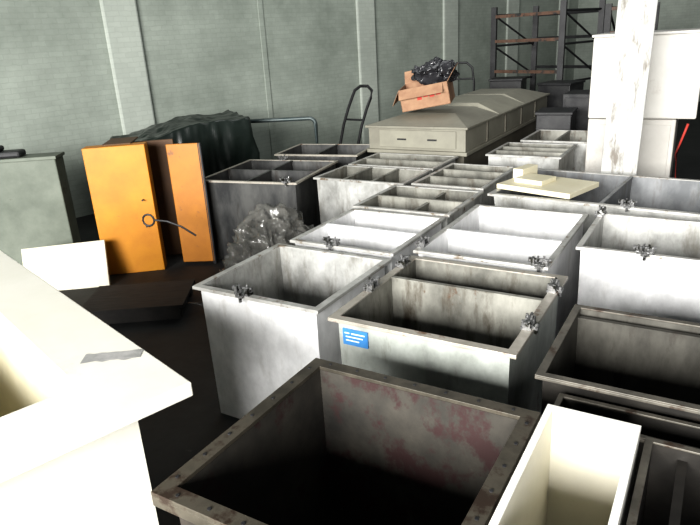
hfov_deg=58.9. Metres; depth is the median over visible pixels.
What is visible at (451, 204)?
tank
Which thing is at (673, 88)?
tank
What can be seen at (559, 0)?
trim
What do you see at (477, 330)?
metal bin
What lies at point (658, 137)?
base cabinet
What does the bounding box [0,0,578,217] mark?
wall
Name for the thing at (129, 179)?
cabinet
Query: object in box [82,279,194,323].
wooden board
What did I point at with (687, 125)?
pipe
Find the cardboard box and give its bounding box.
[393,64,456,111]
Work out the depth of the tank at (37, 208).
5.92 m
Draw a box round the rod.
[142,213,195,235]
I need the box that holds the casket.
[365,88,549,164]
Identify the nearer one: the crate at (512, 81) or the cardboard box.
the cardboard box
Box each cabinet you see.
[81,136,181,274]
[562,90,589,129]
[585,118,678,177]
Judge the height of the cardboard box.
0.489 m
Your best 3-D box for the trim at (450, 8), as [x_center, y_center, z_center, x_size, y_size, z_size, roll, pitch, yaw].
[2.021,-4.931,12.463,0.060,4.500,0.500,16,28,43]
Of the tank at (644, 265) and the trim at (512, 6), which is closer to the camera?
the tank at (644, 265)
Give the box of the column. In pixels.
[601,0,657,174]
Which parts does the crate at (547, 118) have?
crate lid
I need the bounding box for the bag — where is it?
[411,59,460,85]
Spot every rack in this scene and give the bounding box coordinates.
[490,0,605,90]
[603,2,659,32]
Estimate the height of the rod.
0.226 m
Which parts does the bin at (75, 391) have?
tank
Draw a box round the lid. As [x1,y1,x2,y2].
[497,164,598,198]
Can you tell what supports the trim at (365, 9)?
attached to the wall at (203, 57)
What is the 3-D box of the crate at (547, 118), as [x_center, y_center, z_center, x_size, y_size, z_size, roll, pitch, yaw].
[2.650,-1.477,8.035,0.450,0.980,0.530,6,22,25]
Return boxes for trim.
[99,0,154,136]
[257,0,276,159]
[355,0,378,143]
[442,0,458,95]
[504,0,519,76]
[555,0,569,79]
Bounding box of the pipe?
[675,123,688,177]
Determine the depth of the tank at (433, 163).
6.34 m
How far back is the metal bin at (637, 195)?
4.89 m
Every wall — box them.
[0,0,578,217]
[573,0,699,101]
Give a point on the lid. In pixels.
(525, 179)
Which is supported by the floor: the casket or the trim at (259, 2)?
the casket
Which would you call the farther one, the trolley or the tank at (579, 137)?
the trolley
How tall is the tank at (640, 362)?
0.860 m
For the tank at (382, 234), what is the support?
on the floor
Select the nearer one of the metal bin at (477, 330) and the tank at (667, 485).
the tank at (667, 485)
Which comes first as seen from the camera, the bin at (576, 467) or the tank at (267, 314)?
the bin at (576, 467)
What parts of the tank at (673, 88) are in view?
lid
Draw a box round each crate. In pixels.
[489,76,527,88]
[535,107,577,130]
[537,80,585,106]
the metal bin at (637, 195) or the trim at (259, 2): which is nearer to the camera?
the metal bin at (637, 195)
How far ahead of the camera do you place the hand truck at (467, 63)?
10.03 m
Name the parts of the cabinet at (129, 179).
panel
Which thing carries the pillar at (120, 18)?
attached to the wall at (203, 57)
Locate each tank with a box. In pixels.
[0,145,80,265]
[192,243,390,418]
[205,154,337,260]
[274,144,374,167]
[290,208,445,274]
[313,165,430,223]
[348,152,458,174]
[352,185,483,229]
[411,163,516,205]
[413,204,588,337]
[485,142,577,170]
[520,129,587,171]
[535,304,699,423]
[554,393,699,509]
[576,205,699,322]
[588,28,699,118]
[626,436,699,524]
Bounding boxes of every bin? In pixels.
[0,250,192,524]
[151,358,539,524]
[328,254,567,418]
[487,168,699,236]
[488,404,640,524]
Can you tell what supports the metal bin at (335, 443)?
on the floor
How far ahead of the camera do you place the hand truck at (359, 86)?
9.09 m
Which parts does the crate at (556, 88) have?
crate lid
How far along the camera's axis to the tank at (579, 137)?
7.17 m
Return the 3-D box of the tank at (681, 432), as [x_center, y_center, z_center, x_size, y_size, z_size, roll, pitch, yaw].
[1.136,0.908,2.062,0.935,0.760,0.155,8,23,29]
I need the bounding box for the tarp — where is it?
[122,108,259,176]
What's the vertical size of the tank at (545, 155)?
0.800 m
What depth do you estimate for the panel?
5.59 m
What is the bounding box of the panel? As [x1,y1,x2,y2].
[21,240,109,290]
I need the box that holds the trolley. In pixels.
[251,116,317,143]
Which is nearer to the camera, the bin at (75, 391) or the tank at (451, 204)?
the bin at (75, 391)
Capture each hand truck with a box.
[339,85,372,143]
[456,62,474,90]
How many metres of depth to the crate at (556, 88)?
9.26 m
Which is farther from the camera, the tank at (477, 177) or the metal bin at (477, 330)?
the tank at (477, 177)
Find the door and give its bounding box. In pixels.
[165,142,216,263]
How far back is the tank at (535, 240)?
3.95 m
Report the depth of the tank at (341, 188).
5.71 m
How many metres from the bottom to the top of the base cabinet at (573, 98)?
1.100 m
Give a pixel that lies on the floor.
(171, 436)
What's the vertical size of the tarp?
1.210 m
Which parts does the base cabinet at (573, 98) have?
cabinet door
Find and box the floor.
[59,102,699,524]
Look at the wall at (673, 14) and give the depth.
15.71 m
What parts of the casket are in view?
access panel, sloping lid, sloping lid, sloping lid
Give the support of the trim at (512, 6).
attached to the wall at (203, 57)
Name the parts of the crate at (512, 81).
crate lid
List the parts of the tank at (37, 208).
lid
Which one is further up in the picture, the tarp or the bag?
the bag
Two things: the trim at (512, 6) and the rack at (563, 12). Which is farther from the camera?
the trim at (512, 6)
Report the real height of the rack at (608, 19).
2.316 m
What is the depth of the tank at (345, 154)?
7.23 m
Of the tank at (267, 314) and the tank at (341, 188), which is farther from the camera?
the tank at (341, 188)
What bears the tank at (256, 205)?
on the floor

